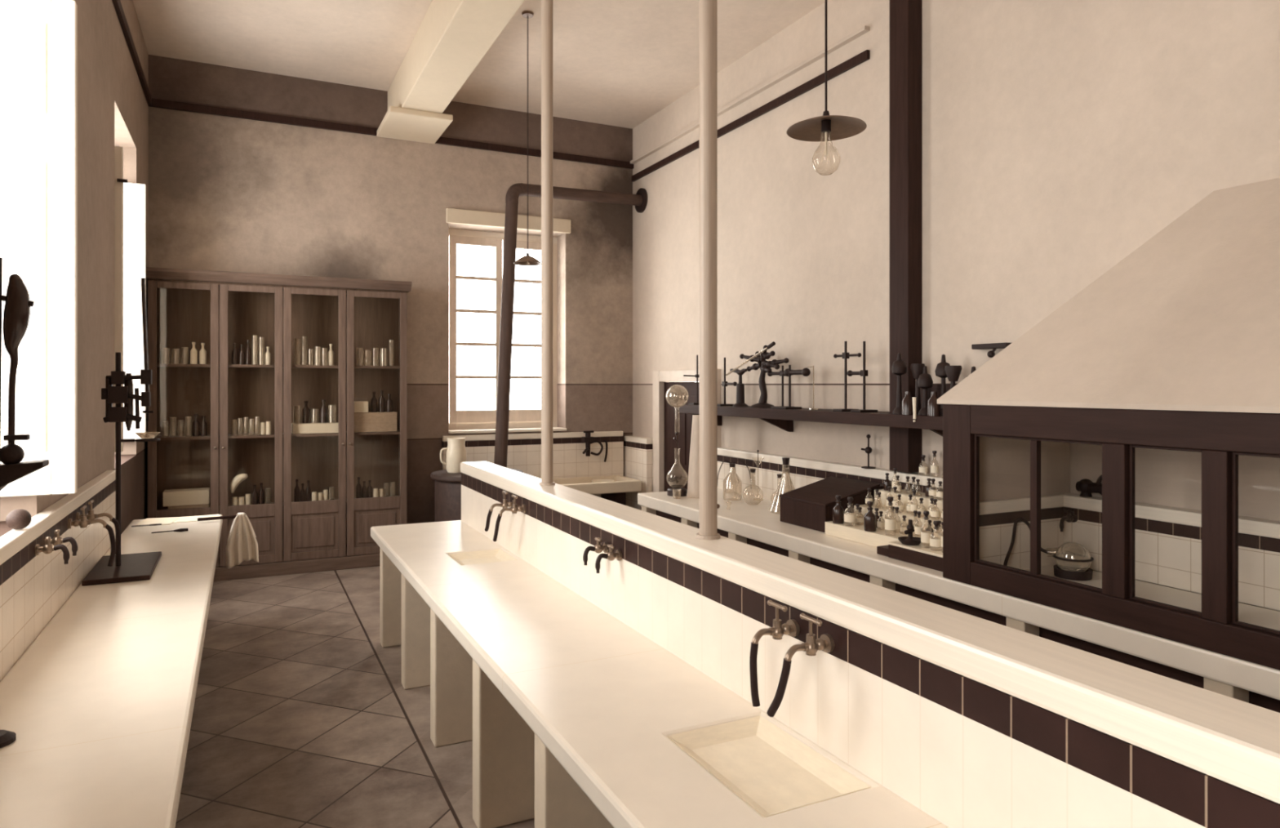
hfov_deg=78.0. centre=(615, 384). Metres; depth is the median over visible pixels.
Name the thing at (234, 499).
jar
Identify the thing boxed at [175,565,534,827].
floor
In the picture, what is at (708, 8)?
support pole
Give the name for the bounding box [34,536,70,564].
water tap
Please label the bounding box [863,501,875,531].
bottle
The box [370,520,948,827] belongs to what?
countertop
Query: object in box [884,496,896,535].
bottle
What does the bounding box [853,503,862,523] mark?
bottle
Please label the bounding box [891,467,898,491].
bottle
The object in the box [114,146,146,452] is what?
window
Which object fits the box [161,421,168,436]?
jar
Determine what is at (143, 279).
burette
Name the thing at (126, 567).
stand
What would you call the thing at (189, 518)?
paper sheet
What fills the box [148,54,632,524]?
wall
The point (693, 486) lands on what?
percolator
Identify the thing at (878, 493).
bottle
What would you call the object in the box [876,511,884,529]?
bottle
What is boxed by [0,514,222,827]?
countertop
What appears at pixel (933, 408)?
bottle
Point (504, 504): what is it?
tap
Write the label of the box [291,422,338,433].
storage box
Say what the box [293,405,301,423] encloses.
jar
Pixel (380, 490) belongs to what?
jar
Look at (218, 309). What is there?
tall cabinet
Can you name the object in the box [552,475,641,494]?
basin
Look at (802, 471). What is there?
tiled backsplash
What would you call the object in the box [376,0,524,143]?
ceiling beam
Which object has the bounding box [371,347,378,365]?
jar
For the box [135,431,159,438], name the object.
dish
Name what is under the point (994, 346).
wall bracket
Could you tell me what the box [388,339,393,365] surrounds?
cylinder
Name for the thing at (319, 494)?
jar
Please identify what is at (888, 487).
bottle
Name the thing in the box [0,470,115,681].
tiled backsplash
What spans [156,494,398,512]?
shelf
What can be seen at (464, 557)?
sink basin
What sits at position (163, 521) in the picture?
paper sheet
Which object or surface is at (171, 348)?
jar
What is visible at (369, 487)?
bottle
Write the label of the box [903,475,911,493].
bottle
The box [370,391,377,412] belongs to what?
bottle
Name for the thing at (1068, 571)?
flask
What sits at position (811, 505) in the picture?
chest
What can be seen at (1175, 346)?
fume hood
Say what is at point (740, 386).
burner
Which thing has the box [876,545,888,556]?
wooden block
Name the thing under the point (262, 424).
jar
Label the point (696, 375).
stand
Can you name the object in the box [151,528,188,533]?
spatula
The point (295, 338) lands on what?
cylinder
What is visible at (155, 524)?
spatula
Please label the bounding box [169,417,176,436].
jar
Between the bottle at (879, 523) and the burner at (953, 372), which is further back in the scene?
the bottle at (879, 523)
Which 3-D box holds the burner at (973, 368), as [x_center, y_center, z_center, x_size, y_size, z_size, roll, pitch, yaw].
[2.155,0.043,4.751,0.110,0.305,0.107,0,0,-25]
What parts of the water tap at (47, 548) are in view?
handle, spout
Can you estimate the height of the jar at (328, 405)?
0.174 m
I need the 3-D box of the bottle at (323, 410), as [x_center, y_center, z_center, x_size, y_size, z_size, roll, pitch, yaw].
[-2.868,0.265,7.779,0.074,0.228,0.074,0,0,-25]
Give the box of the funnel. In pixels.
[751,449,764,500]
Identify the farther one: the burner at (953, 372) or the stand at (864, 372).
the stand at (864, 372)
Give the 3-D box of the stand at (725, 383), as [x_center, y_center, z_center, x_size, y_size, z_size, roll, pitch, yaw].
[1.030,-0.025,7.148,0.160,0.440,0.235,0,0,-25]
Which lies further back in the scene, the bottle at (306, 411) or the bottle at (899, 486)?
the bottle at (306, 411)
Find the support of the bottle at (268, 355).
on the tall cabinet
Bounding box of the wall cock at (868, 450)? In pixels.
[861,434,875,468]
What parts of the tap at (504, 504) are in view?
spout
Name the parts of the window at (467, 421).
sill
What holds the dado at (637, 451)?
attached to the wall at (1060, 137)
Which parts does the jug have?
handle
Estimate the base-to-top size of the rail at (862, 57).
0.065 m
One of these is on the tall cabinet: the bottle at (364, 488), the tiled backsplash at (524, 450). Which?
the bottle at (364, 488)
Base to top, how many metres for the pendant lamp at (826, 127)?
2.256 m
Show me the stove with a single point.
(447, 486)
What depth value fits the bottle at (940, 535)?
4.50 m
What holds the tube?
hanging from the wall shelf at (784, 419)
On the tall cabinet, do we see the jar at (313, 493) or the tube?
the jar at (313, 493)
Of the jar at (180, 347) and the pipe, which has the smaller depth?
the jar at (180, 347)
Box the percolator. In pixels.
[686,414,699,497]
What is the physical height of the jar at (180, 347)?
0.154 m
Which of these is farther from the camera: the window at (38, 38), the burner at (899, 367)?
the burner at (899, 367)
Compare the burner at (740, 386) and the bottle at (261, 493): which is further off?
the bottle at (261, 493)
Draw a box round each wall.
[0,0,148,537]
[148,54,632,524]
[632,0,1279,611]
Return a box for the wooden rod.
[197,514,245,520]
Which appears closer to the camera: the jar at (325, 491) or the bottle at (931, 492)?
the bottle at (931, 492)
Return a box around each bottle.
[190,342,197,364]
[192,413,199,435]
[199,342,206,364]
[200,415,207,435]
[231,342,238,364]
[238,344,244,364]
[244,340,251,364]
[251,484,257,504]
[258,482,264,503]
[265,346,271,364]
[293,479,299,502]
[299,483,305,501]
[302,400,310,423]
[305,480,311,501]
[320,400,327,422]
[328,343,333,364]
[355,476,361,497]
[361,480,366,497]
[367,480,372,497]
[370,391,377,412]
[378,390,385,412]
[386,393,392,411]
[717,459,751,500]
[832,494,844,524]
[844,497,856,526]
[845,503,853,512]
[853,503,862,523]
[856,506,863,524]
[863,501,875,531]
[865,488,872,506]
[872,488,881,506]
[874,507,880,528]
[875,492,883,508]
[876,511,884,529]
[883,472,890,490]
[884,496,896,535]
[885,486,891,509]
[889,506,896,530]
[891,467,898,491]
[892,486,898,511]
[893,475,901,493]
[893,506,900,533]
[895,494,902,512]
[900,515,907,534]
[902,391,913,414]
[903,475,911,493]
[906,494,914,513]
[909,476,918,494]
[911,489,918,515]
[912,510,919,535]
[915,479,922,496]
[915,511,923,537]
[917,497,925,516]
[919,454,928,475]
[920,511,931,548]
[924,478,933,497]
[925,520,933,537]
[927,391,940,416]
[928,478,937,497]
[928,497,936,517]
[929,520,942,551]
[930,450,938,476]
[930,498,939,519]
[934,520,942,537]
[936,480,942,499]
[938,521,942,537]
[941,531,942,552]
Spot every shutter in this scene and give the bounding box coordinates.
[114,146,123,452]
[123,182,146,441]
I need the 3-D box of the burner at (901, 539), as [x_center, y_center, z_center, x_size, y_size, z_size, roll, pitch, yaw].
[1.667,0.832,4.461,0.132,0.137,0.132,0,0,-25]
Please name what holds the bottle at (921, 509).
on the rack
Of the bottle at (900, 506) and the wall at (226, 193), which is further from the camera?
the wall at (226, 193)
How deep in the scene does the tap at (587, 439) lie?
9.01 m
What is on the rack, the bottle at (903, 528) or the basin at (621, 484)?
the bottle at (903, 528)
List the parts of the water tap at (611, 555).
spout, handle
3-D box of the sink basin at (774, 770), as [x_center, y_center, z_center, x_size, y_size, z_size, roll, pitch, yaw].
[0.391,1.020,2.097,0.318,0.050,0.463,0,0,-25]
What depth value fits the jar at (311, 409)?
7.72 m
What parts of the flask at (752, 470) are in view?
bulb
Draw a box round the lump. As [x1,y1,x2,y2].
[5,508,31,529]
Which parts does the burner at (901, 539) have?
burner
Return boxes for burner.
[729,368,748,406]
[891,352,906,413]
[910,363,924,414]
[917,365,933,415]
[934,354,950,415]
[944,365,962,389]
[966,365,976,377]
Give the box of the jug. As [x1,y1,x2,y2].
[440,437,466,472]
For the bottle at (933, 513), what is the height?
0.122 m
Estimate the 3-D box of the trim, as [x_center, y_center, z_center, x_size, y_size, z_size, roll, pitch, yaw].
[1.034,-2.635,7.621,0.049,0.030,3.919,0,0,-25]
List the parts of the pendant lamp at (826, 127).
filament stem, bulb, cord, lamp shade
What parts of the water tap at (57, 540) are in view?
handle, spout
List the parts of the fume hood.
corner post, sash, post, rail, rail, sash, post, sash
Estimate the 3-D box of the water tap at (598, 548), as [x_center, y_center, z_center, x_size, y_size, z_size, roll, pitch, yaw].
[-0.086,0.717,3.401,0.112,0.113,0.056,0,0,-25]
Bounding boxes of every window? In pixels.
[0,0,77,497]
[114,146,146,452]
[445,208,570,433]
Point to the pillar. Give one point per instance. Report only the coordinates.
(905, 15)
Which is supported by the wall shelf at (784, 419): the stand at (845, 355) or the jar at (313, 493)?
the stand at (845, 355)
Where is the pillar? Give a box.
[889,0,921,472]
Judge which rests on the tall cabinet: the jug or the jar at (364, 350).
the jar at (364, 350)
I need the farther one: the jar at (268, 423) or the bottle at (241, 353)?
the jar at (268, 423)
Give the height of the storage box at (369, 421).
0.194 m
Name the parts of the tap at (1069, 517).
spout, handle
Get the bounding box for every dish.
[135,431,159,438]
[591,479,613,482]
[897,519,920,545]
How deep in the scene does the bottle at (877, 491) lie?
5.26 m
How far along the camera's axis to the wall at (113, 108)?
4.91 m
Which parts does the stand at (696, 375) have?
arm, rod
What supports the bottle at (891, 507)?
on the rack
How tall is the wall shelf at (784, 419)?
0.206 m
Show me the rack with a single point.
(856, 533)
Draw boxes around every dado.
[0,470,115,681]
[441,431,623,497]
[623,435,653,510]
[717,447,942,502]
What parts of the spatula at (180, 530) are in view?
blade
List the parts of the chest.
lid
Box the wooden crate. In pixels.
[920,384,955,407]
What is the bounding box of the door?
[653,368,720,492]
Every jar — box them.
[161,347,170,363]
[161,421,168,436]
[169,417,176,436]
[171,348,179,364]
[177,419,184,436]
[180,346,189,364]
[184,416,191,436]
[231,496,238,505]
[238,496,244,505]
[244,493,251,504]
[254,416,259,434]
[260,422,265,434]
[266,421,271,434]
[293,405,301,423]
[307,348,314,364]
[311,408,319,422]
[311,491,316,500]
[315,346,320,364]
[317,492,322,500]
[321,347,327,364]
[323,489,328,500]
[328,404,336,422]
[328,486,334,499]
[355,347,363,365]
[364,350,371,365]
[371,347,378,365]
[373,488,378,497]
[378,488,383,497]
[380,347,387,365]
[383,482,389,496]
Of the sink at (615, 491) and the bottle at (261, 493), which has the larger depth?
the sink at (615, 491)
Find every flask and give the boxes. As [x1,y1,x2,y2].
[742,468,763,504]
[768,457,794,514]
[770,473,784,506]
[1003,517,1093,580]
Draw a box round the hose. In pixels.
[603,440,607,462]
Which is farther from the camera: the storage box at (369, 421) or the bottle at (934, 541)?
the storage box at (369, 421)
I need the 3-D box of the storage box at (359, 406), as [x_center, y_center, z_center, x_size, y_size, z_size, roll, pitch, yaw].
[-2.562,0.224,7.922,0.145,0.109,0.200,0,0,-25]
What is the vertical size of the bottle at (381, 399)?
0.218 m
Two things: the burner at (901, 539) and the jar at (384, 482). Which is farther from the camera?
the jar at (384, 482)
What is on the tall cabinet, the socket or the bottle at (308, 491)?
the bottle at (308, 491)
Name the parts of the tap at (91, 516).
spout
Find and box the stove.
[430,468,523,521]
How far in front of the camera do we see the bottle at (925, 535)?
4.35 m
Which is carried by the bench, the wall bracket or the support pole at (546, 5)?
the support pole at (546, 5)
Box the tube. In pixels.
[912,396,916,422]
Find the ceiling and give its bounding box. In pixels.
[133,0,825,128]
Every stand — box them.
[81,351,161,586]
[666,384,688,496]
[683,355,699,404]
[717,357,737,405]
[725,341,789,408]
[767,364,788,408]
[777,364,810,408]
[832,341,861,411]
[846,341,877,412]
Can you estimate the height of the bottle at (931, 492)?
0.122 m
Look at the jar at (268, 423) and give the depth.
7.49 m
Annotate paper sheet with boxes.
[134,516,180,525]
[172,514,219,522]
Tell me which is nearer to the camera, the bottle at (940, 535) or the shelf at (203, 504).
the bottle at (940, 535)
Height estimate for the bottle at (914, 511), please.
0.150 m
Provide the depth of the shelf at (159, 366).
7.62 m
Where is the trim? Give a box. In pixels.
[630,25,870,164]
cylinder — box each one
[252,335,257,364]
[258,337,264,364]
[293,337,300,364]
[301,336,306,364]
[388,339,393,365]
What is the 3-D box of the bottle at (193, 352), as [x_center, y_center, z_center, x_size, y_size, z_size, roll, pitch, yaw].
[-3.857,-0.286,7.237,0.059,0.200,0.059,0,0,-25]
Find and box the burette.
[141,277,153,421]
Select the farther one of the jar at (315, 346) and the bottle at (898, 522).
the jar at (315, 346)
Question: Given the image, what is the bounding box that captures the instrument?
[0,257,48,747]
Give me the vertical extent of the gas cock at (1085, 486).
0.139 m
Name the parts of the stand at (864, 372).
rod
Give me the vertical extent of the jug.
0.340 m
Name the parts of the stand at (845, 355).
rod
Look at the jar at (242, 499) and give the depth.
7.40 m
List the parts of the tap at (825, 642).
spout, valve stem, handle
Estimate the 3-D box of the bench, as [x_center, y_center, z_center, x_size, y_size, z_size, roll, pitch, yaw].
[0.402,1.182,2.683,1.413,1.236,6.915,0,0,-25]
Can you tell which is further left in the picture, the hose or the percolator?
the hose
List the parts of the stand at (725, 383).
rod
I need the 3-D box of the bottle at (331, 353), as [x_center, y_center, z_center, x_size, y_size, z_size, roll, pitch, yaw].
[-2.795,-0.291,7.775,0.057,0.212,0.057,0,0,-25]
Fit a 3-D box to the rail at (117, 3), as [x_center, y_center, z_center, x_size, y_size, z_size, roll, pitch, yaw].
[-3.392,-2.605,5.378,0.029,0.070,4.219,0,0,-25]
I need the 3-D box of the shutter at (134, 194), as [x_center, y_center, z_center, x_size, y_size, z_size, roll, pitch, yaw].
[-4.020,-0.585,6.395,0.386,2.100,0.045,0,0,-25]
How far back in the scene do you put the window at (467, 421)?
8.88 m
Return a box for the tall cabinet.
[146,266,412,581]
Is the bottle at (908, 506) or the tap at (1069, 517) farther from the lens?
the bottle at (908, 506)
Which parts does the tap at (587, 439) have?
spout, handle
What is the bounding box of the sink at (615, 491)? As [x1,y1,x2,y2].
[552,475,641,505]
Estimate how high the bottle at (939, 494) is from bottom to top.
0.113 m
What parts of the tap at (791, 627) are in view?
spout, valve stem, handle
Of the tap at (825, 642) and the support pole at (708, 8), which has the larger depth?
the support pole at (708, 8)
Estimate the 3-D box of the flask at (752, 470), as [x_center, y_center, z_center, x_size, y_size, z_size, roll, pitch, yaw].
[1.136,0.844,6.521,0.170,0.292,0.168,0,0,-25]
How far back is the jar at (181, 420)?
7.23 m
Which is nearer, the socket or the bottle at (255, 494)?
the socket
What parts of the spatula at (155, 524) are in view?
blade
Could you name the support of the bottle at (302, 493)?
on the tall cabinet
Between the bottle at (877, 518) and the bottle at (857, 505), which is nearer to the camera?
the bottle at (877, 518)
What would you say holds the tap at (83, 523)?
attached to the tiled backsplash at (33, 588)
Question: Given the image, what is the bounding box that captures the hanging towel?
[226,512,258,568]
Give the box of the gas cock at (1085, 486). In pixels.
[1075,474,1102,497]
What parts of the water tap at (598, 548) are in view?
spout, handle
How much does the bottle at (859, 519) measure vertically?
0.113 m
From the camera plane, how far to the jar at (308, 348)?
7.69 m
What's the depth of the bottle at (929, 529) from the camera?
4.62 m
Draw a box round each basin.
[448,548,517,565]
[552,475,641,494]
[667,715,871,817]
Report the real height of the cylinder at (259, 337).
0.260 m
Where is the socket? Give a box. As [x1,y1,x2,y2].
[821,111,831,133]
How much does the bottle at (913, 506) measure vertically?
0.156 m
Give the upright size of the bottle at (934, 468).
0.172 m
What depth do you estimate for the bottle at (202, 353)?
7.26 m
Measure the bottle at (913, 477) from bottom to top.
0.116 m
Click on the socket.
(825, 122)
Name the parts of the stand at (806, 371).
rod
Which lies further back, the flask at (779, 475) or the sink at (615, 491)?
the sink at (615, 491)
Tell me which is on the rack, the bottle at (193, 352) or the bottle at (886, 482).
the bottle at (886, 482)
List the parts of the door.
panel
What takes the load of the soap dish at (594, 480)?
in the sink at (615, 491)
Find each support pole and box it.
[538,0,555,485]
[696,0,720,539]
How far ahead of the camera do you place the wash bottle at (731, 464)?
6.77 m
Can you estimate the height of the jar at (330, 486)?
0.148 m
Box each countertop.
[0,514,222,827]
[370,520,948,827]
[637,488,1279,712]
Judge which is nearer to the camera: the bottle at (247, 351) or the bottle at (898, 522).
the bottle at (898, 522)
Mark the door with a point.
(666, 422)
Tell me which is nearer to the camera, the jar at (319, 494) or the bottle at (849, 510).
the bottle at (849, 510)
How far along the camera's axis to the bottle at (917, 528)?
4.67 m
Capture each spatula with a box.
[131,523,161,526]
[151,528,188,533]
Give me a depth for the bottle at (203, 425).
7.29 m
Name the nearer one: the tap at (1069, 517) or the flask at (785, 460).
the tap at (1069, 517)
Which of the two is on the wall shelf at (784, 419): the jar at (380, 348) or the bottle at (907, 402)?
the bottle at (907, 402)
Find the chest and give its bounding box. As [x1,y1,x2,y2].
[778,476,892,532]
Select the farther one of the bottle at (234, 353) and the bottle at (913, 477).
the bottle at (234, 353)
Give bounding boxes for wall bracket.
[971,342,1011,357]
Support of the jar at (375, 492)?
on the tall cabinet
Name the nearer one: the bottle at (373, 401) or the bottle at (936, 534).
the bottle at (936, 534)
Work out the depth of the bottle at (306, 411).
7.69 m
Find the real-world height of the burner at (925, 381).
0.315 m
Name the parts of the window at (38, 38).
shutter panel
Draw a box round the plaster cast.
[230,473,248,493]
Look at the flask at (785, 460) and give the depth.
6.11 m
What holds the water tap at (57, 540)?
attached to the tiled backsplash at (33, 588)
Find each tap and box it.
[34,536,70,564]
[44,528,77,555]
[67,505,115,566]
[75,499,120,554]
[484,490,515,531]
[493,494,526,541]
[582,430,603,456]
[582,537,608,564]
[595,543,622,573]
[749,600,799,706]
[766,613,835,716]
[1059,509,1077,531]
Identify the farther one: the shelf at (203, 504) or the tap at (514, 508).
the shelf at (203, 504)
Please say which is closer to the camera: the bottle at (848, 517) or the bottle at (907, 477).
the bottle at (848, 517)
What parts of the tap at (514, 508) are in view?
spout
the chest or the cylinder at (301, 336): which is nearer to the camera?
the chest
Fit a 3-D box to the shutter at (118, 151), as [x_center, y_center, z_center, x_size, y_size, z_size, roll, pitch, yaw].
[-3.564,-0.585,5.389,0.357,2.100,0.045,0,0,-25]
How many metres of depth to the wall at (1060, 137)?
5.15 m
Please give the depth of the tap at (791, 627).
2.20 m
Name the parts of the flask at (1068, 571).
bulb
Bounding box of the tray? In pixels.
[887,540,942,571]
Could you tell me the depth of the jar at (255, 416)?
7.47 m
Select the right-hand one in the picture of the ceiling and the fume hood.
the fume hood
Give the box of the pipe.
[493,182,647,467]
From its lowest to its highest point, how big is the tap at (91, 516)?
0.279 m
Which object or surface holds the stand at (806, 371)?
on the wall shelf at (784, 419)
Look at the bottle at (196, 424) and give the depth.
7.24 m
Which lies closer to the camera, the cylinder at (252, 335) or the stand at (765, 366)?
the stand at (765, 366)
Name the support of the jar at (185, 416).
on the tall cabinet
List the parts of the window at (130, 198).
shutter panel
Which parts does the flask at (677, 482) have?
globe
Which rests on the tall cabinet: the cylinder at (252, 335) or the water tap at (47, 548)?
the cylinder at (252, 335)
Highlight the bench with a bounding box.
[370,461,1279,827]
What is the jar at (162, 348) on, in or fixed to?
on the tall cabinet
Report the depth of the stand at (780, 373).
6.43 m
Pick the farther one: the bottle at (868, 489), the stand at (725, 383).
the stand at (725, 383)
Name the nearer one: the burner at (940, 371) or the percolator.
the burner at (940, 371)
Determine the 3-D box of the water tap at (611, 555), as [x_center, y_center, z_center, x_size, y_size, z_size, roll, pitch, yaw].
[-0.031,0.723,3.283,0.112,0.113,0.056,0,0,-25]
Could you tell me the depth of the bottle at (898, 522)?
4.83 m
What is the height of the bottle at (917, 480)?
0.107 m
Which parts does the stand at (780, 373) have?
rod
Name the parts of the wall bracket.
arm, knob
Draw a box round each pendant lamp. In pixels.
[513,10,541,275]
[786,0,866,175]
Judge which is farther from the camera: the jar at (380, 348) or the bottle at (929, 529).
the jar at (380, 348)
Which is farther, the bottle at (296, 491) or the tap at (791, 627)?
the bottle at (296, 491)
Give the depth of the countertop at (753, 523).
3.79 m
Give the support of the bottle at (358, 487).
on the tall cabinet
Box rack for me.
[825,488,942,548]
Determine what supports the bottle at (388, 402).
on the storage box at (369, 421)
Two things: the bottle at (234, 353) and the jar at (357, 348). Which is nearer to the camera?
the bottle at (234, 353)
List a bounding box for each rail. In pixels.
[111,0,151,105]
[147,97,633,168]
[631,49,870,182]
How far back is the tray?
4.34 m
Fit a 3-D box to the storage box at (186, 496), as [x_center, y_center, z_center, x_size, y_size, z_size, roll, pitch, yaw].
[-3.940,1.034,7.275,0.370,0.129,0.200,0,0,-25]
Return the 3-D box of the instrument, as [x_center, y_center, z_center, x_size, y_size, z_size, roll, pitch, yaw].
[-1.681,0.320,2.193,0.170,1.340,0.100,0,0,-25]
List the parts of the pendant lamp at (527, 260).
lamp shade, cord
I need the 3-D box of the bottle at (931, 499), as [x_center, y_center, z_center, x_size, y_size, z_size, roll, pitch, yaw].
[1.944,0.756,4.847,0.049,0.118,0.049,0,0,-7]
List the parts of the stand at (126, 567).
rod, board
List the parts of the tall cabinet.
door, door, panel, cornice, door, panel, door, panel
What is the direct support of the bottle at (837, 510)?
on the rack
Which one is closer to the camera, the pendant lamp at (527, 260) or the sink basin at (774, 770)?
the sink basin at (774, 770)
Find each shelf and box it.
[156,363,399,368]
[156,430,399,439]
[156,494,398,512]
[673,404,942,435]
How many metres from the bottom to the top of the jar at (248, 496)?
0.118 m
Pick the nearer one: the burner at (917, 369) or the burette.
the burette
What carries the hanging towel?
hanging from the countertop at (99, 707)
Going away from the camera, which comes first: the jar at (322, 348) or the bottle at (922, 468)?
the bottle at (922, 468)
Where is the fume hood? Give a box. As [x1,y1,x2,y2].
[937,177,1279,670]
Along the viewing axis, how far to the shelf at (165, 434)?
7.57 m
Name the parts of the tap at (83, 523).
handle, spout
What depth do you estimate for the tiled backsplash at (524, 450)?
8.98 m
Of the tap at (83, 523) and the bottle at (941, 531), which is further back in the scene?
the bottle at (941, 531)
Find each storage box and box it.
[163,487,209,506]
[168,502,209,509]
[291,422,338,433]
[354,400,368,412]
[354,411,396,431]

